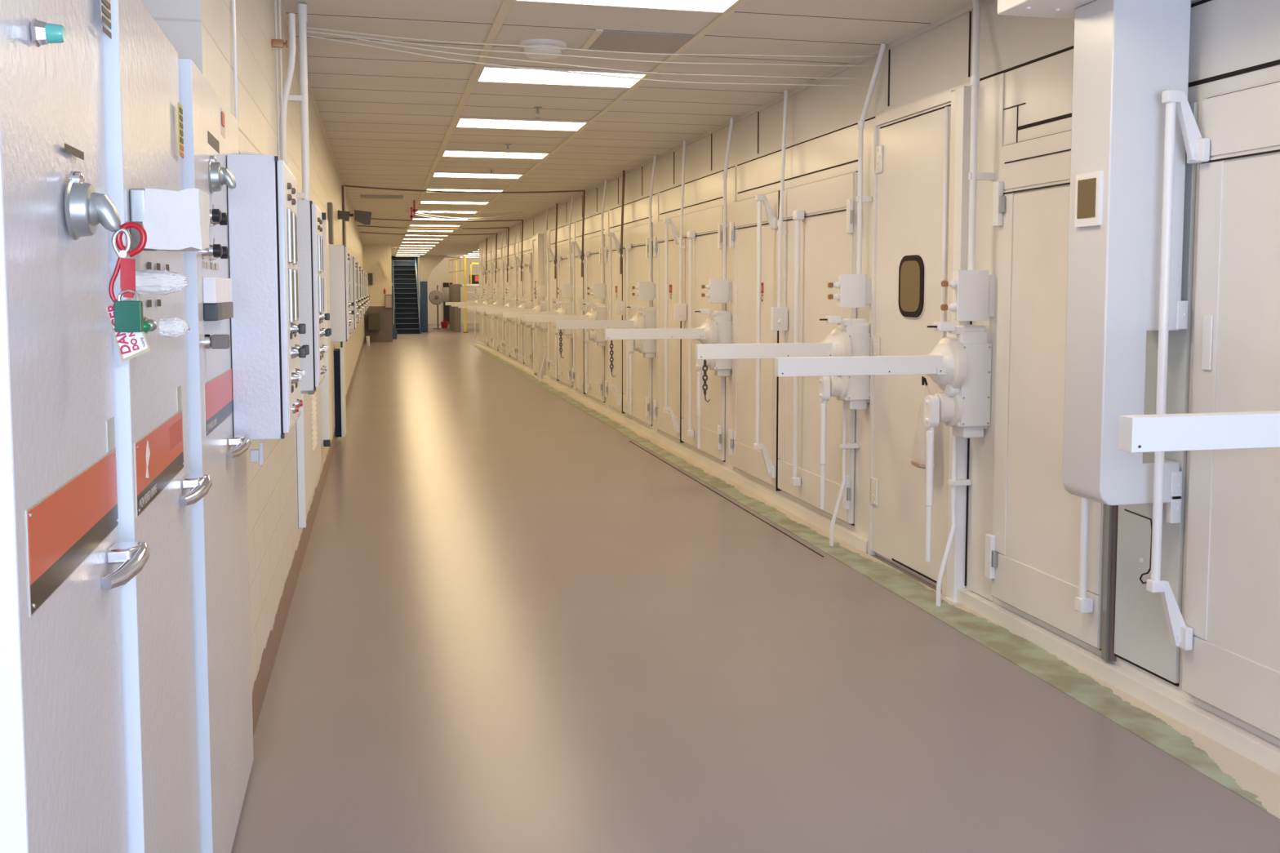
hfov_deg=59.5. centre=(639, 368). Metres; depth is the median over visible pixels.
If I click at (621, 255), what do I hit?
conduit
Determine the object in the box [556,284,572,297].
switch box
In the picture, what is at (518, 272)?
door
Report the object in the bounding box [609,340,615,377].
chain
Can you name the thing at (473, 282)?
crate
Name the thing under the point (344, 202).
conduit
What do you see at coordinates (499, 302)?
operator
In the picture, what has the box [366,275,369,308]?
control box
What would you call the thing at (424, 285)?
locker
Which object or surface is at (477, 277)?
carton
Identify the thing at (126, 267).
lockout hasp
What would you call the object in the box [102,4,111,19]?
print
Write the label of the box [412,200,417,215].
tape
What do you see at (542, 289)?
switch box
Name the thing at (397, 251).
recessed light
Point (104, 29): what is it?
print
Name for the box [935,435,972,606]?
conduit
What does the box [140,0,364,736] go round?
wall
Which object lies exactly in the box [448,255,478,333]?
railing
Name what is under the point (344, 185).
cable
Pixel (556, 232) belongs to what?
conduit
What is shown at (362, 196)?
ceiling vent
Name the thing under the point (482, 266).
bar
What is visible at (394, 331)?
hand truck
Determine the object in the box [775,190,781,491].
seal
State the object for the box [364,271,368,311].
control box
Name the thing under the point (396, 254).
recessed light
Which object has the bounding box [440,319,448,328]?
bucket
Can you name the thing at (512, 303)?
operator
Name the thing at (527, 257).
door
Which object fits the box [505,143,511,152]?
sprinkler head
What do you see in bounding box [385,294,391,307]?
upper cabinet
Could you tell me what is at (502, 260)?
bar
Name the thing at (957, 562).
post
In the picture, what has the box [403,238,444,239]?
recessed light
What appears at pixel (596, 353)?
door
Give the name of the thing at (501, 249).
conduit
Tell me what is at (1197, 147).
bar
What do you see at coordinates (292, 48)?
vertical pipe
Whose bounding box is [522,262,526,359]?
bar
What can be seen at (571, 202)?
conduit
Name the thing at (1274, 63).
trim
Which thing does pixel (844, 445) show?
conduit
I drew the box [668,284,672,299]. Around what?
warning sticker
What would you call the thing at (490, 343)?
door
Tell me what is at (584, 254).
door gasket
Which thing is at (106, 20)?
print
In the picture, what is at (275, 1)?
tube
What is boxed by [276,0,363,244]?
trim
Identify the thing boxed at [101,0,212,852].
tall cabinet
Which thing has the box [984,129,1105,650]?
door
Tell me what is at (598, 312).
operator
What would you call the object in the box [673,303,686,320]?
switch box
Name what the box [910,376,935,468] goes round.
plastic bag
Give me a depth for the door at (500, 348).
31.21 m
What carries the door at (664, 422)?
attached to the wall at (1227, 36)
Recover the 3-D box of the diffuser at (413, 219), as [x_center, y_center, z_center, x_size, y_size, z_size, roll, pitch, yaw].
[-4.528,-3.390,25.384,1.200,0.008,0.550,-1,4,-13]
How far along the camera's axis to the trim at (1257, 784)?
5.67 m
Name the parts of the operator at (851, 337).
arm, lever, plate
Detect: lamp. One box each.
[287,182,291,189]
[287,194,292,200]
[291,187,295,194]
[291,198,296,204]
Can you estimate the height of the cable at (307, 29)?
0.161 m
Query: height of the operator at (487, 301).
1.350 m
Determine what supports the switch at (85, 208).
attached to the tall cabinet at (63, 784)
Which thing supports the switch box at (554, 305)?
attached to the wall at (1227, 36)
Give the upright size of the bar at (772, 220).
2.395 m
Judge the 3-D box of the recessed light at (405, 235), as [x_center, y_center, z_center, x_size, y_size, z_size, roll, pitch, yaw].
[-6.211,-3.890,32.614,1.240,0.016,0.600,-1,4,-13]
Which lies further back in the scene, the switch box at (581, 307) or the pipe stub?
the pipe stub
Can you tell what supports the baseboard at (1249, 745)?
attached to the wall at (1227, 36)
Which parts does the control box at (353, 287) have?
lid, plate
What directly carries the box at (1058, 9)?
attached to the ceiling
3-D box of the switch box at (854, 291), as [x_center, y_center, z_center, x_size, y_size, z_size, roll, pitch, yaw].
[1.448,-0.537,7.734,0.308,0.230,0.072,-1,4,-13]
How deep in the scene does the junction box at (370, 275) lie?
39.55 m
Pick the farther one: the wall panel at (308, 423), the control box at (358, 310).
the control box at (358, 310)
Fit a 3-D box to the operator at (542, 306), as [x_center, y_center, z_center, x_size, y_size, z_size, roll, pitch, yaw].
[-2.424,-0.703,22.330,1.260,1.350,0.308,-1,4,-13]
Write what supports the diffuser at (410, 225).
attached to the recessed light at (434, 225)
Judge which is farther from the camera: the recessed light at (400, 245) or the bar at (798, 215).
the recessed light at (400, 245)
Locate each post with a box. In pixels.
[536,233,545,378]
[943,85,972,603]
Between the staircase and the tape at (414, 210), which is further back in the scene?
the staircase
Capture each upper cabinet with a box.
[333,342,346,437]
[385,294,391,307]
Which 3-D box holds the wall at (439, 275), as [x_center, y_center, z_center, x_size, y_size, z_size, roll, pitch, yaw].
[-8.282,-5.231,62.644,11.700,5.400,0.200,-1,4,-13]
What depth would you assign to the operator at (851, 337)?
7.70 m
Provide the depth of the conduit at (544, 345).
22.51 m
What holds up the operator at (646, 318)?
attached to the wall at (1227, 36)
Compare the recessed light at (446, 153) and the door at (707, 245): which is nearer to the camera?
the door at (707, 245)
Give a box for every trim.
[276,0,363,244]
[391,285,393,324]
[394,0,512,256]
[423,0,748,255]
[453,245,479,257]
[471,344,1279,819]
[478,0,994,244]
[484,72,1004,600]
[486,0,1279,262]
[520,11,971,235]
[629,440,823,556]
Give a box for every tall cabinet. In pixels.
[0,0,149,852]
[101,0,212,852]
[177,57,253,852]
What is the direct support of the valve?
attached to the wall at (200, 31)
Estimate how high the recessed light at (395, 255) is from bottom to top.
0.016 m
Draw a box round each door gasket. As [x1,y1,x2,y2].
[522,254,524,363]
[582,253,586,394]
[622,252,624,413]
[680,320,684,442]
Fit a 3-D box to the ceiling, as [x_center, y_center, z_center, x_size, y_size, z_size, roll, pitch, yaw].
[-4.841,-3.500,25.798,4.720,0.150,59.200,-1,4,-13]
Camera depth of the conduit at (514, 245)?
27.29 m
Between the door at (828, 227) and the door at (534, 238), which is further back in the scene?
the door at (534, 238)
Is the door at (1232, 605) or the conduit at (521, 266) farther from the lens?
the conduit at (521, 266)
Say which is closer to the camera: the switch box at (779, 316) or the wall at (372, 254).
the switch box at (779, 316)
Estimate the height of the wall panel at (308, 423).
1.950 m
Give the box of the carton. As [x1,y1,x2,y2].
[475,275,479,281]
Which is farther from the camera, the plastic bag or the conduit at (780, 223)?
the conduit at (780, 223)
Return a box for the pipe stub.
[365,336,369,346]
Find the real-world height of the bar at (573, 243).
2.395 m
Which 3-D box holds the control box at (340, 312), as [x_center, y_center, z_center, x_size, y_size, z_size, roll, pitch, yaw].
[-3.098,-0.779,11.582,0.272,0.970,0.624,-1,4,-13]
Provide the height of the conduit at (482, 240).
1.523 m
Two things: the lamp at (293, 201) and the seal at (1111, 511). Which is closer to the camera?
the lamp at (293, 201)
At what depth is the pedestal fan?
54.12 m
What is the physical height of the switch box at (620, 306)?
0.190 m
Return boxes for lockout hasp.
[108,222,146,302]
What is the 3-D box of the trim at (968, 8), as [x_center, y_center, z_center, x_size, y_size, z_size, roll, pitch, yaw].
[-0.777,-2.861,17.887,0.032,0.030,41.700,-1,4,-13]
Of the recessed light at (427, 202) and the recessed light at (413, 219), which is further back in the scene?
the recessed light at (413, 219)
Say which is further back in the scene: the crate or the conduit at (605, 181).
the crate
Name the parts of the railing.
post, post, post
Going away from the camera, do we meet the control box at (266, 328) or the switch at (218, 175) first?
the switch at (218, 175)
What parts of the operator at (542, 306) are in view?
arm, lever, plate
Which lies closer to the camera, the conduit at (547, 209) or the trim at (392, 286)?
the conduit at (547, 209)
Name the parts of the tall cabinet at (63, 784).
name plate, rating plate, handle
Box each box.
[226,154,309,439]
[296,200,331,391]
[328,244,354,342]
[348,256,359,328]
[355,262,363,322]
[359,266,364,319]
[362,269,367,315]
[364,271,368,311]
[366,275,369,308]
[368,273,373,284]
[475,287,484,294]
[483,287,493,294]
[493,286,502,295]
[506,286,517,295]
[518,297,523,305]
[533,284,547,297]
[551,297,558,308]
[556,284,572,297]
[577,299,586,311]
[586,283,606,298]
[615,301,626,315]
[631,281,656,300]
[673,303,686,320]
[701,279,732,302]
[770,307,787,330]
[827,274,871,307]
[940,270,995,321]
[997,0,1195,19]
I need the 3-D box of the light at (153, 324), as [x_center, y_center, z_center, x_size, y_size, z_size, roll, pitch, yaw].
[-1.033,-0.091,2.357,0.032,0.038,0.038,-1,4,-13]
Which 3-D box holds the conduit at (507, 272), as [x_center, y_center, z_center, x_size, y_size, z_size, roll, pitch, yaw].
[-3.391,-2.929,28.768,0.080,1.400,0.042,-1,4,-13]
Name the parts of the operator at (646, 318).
arm, lever, plate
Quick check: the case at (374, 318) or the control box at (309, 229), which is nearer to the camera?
the control box at (309, 229)
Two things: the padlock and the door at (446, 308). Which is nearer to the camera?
the padlock
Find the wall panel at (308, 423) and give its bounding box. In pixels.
[296,385,321,528]
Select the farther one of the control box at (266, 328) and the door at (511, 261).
the door at (511, 261)
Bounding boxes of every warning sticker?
[615,285,617,297]
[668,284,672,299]
[760,281,764,302]
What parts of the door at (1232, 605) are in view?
pull handle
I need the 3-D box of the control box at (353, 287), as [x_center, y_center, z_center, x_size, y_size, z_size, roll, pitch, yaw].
[-3.958,-1.035,15.275,0.272,0.970,0.624,-1,4,-13]
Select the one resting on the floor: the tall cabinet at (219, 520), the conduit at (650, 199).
the tall cabinet at (219, 520)
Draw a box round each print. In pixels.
[102,0,111,9]
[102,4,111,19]
[102,15,111,29]
[102,25,111,39]
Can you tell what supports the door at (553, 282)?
attached to the wall at (1227, 36)
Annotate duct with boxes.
[1062,0,1191,523]
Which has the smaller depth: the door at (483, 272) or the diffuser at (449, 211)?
the diffuser at (449, 211)
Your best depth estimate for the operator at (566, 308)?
19.44 m
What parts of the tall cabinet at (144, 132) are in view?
name plate, rating plate, handle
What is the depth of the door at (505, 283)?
29.66 m
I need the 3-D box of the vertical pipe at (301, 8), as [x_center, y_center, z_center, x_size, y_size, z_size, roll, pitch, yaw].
[-1.966,-1.446,6.388,0.154,1.240,0.052,-1,4,-13]
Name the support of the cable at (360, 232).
attached to the ceiling
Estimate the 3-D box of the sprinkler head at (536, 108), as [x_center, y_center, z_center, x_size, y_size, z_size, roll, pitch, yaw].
[-0.909,-2.279,9.972,0.069,0.094,0.069,-1,4,-13]
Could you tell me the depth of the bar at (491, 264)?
31.93 m
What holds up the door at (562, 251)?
attached to the wall at (1227, 36)
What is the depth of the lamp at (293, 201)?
4.15 m
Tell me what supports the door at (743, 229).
attached to the wall at (1227, 36)
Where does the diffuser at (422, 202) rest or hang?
attached to the recessed light at (427, 202)
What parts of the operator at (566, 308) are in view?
arm, lever, plate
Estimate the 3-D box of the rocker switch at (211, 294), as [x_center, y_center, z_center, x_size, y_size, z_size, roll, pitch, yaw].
[-1.234,-0.202,3.233,0.037,0.125,0.092,-1,4,-13]
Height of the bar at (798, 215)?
2.195 m
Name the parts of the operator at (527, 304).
arm, lever, plate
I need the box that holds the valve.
[271,39,288,48]
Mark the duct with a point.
(1126, 53)
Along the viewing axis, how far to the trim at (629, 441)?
9.40 m
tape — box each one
[409,207,414,221]
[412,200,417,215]
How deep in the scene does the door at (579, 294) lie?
18.98 m
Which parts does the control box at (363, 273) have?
lid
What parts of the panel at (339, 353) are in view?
door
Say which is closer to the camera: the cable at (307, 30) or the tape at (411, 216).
the cable at (307, 30)
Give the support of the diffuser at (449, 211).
attached to the recessed light at (448, 211)
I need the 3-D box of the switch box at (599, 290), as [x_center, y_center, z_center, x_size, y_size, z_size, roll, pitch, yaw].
[-0.628,-1.156,16.655,0.308,0.230,0.072,-1,4,-13]
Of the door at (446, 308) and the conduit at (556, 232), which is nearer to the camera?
the conduit at (556, 232)
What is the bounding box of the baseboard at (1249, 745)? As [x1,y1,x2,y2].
[477,342,1279,775]
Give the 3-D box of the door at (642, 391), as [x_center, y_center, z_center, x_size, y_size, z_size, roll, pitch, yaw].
[-0.054,-0.600,14.732,0.075,2.536,1.607,-1,4,-13]
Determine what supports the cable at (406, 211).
hanging from the ceiling
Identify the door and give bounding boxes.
[320,213,332,446]
[443,282,452,324]
[482,264,487,344]
[487,263,493,347]
[492,262,497,349]
[497,260,504,352]
[502,257,510,355]
[508,257,517,359]
[516,255,523,362]
[522,253,532,366]
[532,235,537,373]
[546,247,556,378]
[556,243,573,386]
[571,240,583,391]
[583,235,604,402]
[604,230,622,411]
[622,222,652,426]
[653,215,680,439]
[681,204,725,462]
[728,191,778,487]
[777,171,857,525]
[867,90,955,595]
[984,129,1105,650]
[1182,81,1279,739]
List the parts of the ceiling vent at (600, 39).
frame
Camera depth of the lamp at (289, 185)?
3.95 m
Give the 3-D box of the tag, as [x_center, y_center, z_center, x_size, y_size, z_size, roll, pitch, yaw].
[-0.867,-0.065,1.898,0.070,0.109,0.004,-1,4,-13]
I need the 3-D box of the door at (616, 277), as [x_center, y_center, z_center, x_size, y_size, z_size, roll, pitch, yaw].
[-0.366,-0.693,16.075,0.075,2.536,1.120,-1,4,-13]
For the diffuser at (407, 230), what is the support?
attached to the recessed light at (413, 230)
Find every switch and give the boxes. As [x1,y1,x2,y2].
[64,171,120,239]
[202,276,221,320]
[208,155,236,193]
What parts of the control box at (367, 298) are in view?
lid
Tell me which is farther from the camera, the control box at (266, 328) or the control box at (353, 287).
the control box at (353, 287)
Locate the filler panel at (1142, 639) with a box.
[1113,102,1198,686]
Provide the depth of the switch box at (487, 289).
33.16 m
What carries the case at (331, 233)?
attached to the wall at (200, 31)
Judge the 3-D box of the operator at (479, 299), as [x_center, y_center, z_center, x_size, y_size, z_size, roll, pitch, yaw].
[-5.625,-1.658,36.080,1.260,1.350,0.308,-1,4,-13]
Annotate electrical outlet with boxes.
[249,442,263,465]
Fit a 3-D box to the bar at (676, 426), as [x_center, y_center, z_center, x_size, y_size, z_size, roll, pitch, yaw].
[0.354,-0.476,12.530,0.182,2.395,0.095,-1,4,-13]
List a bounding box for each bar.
[480,265,487,342]
[486,270,488,342]
[489,262,497,346]
[496,268,499,346]
[501,259,509,352]
[507,266,511,352]
[514,256,523,359]
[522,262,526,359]
[546,248,556,374]
[556,256,561,375]
[571,241,583,387]
[584,250,590,388]
[608,232,622,405]
[625,243,631,407]
[663,217,679,432]
[687,231,695,436]
[753,194,777,478]
[791,209,804,486]
[1074,497,1093,613]
[1146,89,1209,650]
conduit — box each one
[231,0,263,155]
[342,184,346,246]
[480,240,483,271]
[484,238,487,283]
[489,235,493,270]
[494,233,497,283]
[500,230,503,286]
[506,226,509,282]
[513,223,516,286]
[520,220,523,280]
[538,332,547,381]
[543,208,548,284]
[554,203,557,279]
[568,195,573,284]
[580,190,585,276]
[600,179,606,283]
[619,170,625,274]
[648,155,656,281]
[678,140,685,303]
[721,117,733,279]
[777,90,787,307]
[829,406,858,546]
[856,43,886,274]
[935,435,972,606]
[967,0,994,270]
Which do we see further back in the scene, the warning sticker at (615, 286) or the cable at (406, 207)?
the cable at (406, 207)
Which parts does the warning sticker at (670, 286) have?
red panel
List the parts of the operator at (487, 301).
arm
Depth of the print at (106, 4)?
2.11 m
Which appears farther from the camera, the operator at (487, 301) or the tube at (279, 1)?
the operator at (487, 301)
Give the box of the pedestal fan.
[428,284,448,328]
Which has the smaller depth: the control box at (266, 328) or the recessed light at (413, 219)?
the control box at (266, 328)
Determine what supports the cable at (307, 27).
attached to the wall at (1227, 36)
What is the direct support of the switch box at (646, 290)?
attached to the wall at (1227, 36)
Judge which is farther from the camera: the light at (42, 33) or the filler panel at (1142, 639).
the filler panel at (1142, 639)
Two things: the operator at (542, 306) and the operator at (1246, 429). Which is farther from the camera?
the operator at (542, 306)
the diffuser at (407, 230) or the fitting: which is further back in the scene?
the diffuser at (407, 230)
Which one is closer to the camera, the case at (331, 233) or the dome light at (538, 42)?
the dome light at (538, 42)
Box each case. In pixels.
[327,202,333,244]
[368,312,380,329]
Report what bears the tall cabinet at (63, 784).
on the floor
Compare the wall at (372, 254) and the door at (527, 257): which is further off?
the wall at (372, 254)
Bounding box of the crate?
[469,274,479,284]
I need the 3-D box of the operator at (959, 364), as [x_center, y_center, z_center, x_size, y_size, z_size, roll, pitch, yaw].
[1.328,0.416,6.209,1.260,1.350,0.308,-1,4,-13]
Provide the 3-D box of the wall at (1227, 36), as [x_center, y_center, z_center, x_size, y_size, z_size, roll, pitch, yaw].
[-0.623,-1.154,17.989,0.300,3.450,41.800,-1,4,-13]
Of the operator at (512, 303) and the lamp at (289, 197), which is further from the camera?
the operator at (512, 303)
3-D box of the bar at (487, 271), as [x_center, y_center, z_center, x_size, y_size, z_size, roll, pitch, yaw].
[-4.663,-1.919,34.331,0.072,2.195,0.090,-1,4,-13]
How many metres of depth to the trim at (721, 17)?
9.01 m
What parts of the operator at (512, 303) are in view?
arm, plate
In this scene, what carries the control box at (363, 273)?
attached to the wall at (200, 31)
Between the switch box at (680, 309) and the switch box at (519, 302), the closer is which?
the switch box at (680, 309)
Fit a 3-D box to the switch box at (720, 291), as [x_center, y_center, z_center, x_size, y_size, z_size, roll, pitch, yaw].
[0.743,-0.747,10.766,0.308,0.230,0.072,-1,4,-13]
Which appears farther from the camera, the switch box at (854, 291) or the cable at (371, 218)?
the cable at (371, 218)
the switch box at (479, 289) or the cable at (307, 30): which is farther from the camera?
the switch box at (479, 289)
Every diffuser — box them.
[407,230,452,231]
[409,225,459,226]
[413,218,460,220]
[416,210,476,213]
[421,200,487,204]
[426,188,502,191]
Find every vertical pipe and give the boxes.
[279,13,296,168]
[288,3,310,199]
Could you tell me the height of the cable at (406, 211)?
0.143 m
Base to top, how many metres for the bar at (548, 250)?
2.395 m
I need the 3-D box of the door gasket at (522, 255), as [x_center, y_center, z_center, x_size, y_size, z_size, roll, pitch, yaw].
[-2.719,-1.390,26.233,0.046,2.540,0.014,-1,4,-13]
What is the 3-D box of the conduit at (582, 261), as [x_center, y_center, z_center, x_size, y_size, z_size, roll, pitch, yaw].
[-0.925,-2.194,18.176,0.080,1.400,0.042,-1,4,-13]
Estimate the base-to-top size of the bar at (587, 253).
2.195 m
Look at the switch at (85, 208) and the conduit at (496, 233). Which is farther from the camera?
the conduit at (496, 233)
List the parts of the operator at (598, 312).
arm, lever, plate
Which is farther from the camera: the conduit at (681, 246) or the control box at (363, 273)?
the control box at (363, 273)
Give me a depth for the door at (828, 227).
8.65 m
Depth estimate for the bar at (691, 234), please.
11.96 m
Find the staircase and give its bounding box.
[391,256,421,333]
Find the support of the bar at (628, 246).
attached to the wall at (1227, 36)
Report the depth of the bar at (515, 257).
26.20 m
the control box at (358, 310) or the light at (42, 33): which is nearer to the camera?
the light at (42, 33)
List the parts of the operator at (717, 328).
arm, lever, plate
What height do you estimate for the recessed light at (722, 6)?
0.016 m
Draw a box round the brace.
[377,261,387,278]
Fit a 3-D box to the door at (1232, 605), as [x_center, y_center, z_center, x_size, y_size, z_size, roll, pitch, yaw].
[2.414,0.168,4.175,0.055,2.486,1.000,-1,4,-13]
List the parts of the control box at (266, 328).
lid, plate, meter glass, meter glass, selector knob, selector knob, selector knob, meter glass, meter glass, selector knob, selector knob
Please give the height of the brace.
0.600 m
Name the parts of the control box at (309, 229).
lid, plate, meter glass, meter glass, selector knob, selector knob, selector knob, meter glass, meter glass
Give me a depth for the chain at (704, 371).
7.51 m
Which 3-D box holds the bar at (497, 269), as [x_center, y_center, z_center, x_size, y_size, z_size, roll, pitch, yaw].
[-3.985,-1.717,31.416,0.072,2.195,0.090,-1,4,-13]
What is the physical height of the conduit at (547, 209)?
1.523 m
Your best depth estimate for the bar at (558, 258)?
20.64 m
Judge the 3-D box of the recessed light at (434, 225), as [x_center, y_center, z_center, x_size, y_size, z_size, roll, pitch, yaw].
[-5.089,-3.555,27.794,1.240,0.016,0.600,-1,4,-13]
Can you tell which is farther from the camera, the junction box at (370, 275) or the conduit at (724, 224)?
the junction box at (370, 275)
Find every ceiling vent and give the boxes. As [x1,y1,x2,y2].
[360,194,403,199]
[580,29,694,53]
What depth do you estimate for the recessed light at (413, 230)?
30.09 m
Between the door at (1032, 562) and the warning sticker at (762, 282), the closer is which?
the door at (1032, 562)
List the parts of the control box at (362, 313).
lid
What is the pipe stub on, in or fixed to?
on the floor
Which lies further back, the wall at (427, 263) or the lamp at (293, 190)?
the wall at (427, 263)
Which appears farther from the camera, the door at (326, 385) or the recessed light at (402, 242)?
the recessed light at (402, 242)
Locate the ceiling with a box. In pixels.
[281,0,972,257]
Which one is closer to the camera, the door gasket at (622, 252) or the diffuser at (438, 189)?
the door gasket at (622, 252)
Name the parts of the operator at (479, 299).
arm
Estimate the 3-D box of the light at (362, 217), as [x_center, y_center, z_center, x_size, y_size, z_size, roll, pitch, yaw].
[-3.913,-2.081,15.391,0.445,0.192,0.243,-1,4,-13]
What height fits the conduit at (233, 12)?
1.158 m
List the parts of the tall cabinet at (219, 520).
label plate, name plate, red panel, handle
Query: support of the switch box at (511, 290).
attached to the wall at (1227, 36)
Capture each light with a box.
[30,17,66,47]
[143,316,157,333]
[143,320,151,332]
[337,209,371,225]
[395,253,425,254]
[395,255,419,256]
[396,251,426,253]
[397,249,430,250]
[399,247,432,248]
[400,244,435,245]
[401,241,439,243]
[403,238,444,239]
[404,235,448,235]
[406,229,454,231]
[408,224,460,226]
[412,217,468,220]
[415,209,477,213]
[419,200,489,204]
[425,187,504,192]
[431,171,524,178]
[440,149,550,159]
[454,116,588,131]
[475,64,649,88]
[512,0,741,13]
[518,39,566,59]
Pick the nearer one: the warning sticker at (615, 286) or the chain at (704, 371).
the chain at (704, 371)
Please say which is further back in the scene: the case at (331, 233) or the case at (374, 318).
the case at (374, 318)
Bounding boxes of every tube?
[274,0,279,159]
[278,0,284,160]
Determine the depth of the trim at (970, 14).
7.46 m
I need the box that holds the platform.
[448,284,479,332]
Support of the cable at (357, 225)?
attached to the ceiling
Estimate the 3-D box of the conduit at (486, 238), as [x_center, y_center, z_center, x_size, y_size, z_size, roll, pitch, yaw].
[-4.748,-3.334,34.599,0.080,1.400,0.042,-1,4,-13]
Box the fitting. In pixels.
[300,390,315,394]
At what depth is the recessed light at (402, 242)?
37.28 m
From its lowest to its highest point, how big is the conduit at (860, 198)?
1.528 m
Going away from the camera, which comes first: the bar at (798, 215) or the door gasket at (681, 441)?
the bar at (798, 215)
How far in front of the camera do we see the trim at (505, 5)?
8.80 m
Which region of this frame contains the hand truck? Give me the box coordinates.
[392,324,397,339]
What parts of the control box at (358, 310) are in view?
lid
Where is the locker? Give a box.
[419,281,427,332]
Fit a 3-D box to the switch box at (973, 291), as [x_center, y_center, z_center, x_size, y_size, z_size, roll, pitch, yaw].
[1.810,-0.404,6.181,0.308,0.280,0.072,-1,4,-13]
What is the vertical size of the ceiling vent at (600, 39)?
0.010 m
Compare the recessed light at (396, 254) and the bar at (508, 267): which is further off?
the recessed light at (396, 254)
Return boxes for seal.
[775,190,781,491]
[1101,504,1118,661]
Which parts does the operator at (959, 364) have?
arm, lever, plate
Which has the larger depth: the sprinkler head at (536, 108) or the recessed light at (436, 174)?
the recessed light at (436, 174)
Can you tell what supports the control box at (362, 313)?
attached to the wall at (200, 31)
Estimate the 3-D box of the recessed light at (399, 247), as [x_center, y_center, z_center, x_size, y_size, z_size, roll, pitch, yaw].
[-8.455,-4.559,42.254,1.240,0.016,0.600,-1,4,-13]
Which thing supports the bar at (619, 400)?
attached to the wall at (1227, 36)
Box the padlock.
[114,288,143,332]
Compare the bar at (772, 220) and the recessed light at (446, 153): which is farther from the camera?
the recessed light at (446, 153)
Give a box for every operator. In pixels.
[445,296,484,337]
[451,297,493,342]
[457,297,504,346]
[466,297,517,353]
[475,298,533,359]
[486,299,547,367]
[502,301,573,377]
[524,302,607,393]
[555,305,656,414]
[604,308,732,448]
[695,315,871,509]
[774,321,991,561]
[1118,410,1279,453]
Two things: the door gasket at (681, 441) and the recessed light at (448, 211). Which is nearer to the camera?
the door gasket at (681, 441)
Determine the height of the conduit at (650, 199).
1.523 m
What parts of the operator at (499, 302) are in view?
arm, plate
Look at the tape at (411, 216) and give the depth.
21.71 m
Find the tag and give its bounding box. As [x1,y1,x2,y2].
[104,297,151,362]
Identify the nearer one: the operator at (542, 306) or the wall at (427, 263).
the operator at (542, 306)
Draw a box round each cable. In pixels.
[306,26,877,57]
[306,29,867,79]
[306,30,875,66]
[306,35,860,86]
[344,185,584,193]
[357,225,507,229]
[360,231,495,235]
[370,217,523,222]
[405,211,518,220]
[406,207,521,214]
[406,208,521,216]
[406,210,519,218]
[1124,509,1152,583]
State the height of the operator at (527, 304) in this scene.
1.350 m
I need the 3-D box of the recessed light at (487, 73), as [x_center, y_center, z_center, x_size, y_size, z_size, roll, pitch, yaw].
[-0.602,-2.217,8.515,1.240,0.016,0.600,-1,4,-13]
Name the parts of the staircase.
handrail, handrail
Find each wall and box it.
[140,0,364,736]
[363,244,392,342]
[391,257,479,324]
[419,254,446,280]
[478,0,1279,747]
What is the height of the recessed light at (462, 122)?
0.016 m
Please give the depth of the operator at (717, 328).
10.70 m
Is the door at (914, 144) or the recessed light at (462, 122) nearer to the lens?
the door at (914, 144)
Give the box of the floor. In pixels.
[231,324,1279,852]
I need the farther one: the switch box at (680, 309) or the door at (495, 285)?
the door at (495, 285)
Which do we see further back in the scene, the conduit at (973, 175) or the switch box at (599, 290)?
the switch box at (599, 290)
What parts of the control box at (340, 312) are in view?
lid, plate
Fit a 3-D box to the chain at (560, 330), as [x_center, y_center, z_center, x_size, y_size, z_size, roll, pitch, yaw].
[-0.944,-0.300,13.487,0.044,0.354,0.044,2,5,31]
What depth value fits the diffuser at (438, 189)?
17.97 m
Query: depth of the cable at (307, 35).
7.32 m
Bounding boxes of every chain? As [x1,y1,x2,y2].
[559,329,564,358]
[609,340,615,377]
[702,360,710,402]
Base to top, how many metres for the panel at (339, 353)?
1.212 m
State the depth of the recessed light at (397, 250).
44.47 m
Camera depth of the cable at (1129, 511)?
4.89 m
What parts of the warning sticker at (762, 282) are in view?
red panel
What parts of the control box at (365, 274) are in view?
lid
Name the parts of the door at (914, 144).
window trim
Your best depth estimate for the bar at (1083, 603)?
5.29 m
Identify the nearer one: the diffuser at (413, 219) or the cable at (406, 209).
the cable at (406, 209)
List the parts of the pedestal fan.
control panel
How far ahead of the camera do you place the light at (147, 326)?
2.28 m
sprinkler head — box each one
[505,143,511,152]
[533,106,541,118]
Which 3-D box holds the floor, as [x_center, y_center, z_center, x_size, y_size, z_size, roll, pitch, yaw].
[-1.560,-0.243,30.647,13.200,0.120,66.700,-1,4,-13]
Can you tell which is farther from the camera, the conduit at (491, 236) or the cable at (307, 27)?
the conduit at (491, 236)
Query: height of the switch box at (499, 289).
0.230 m

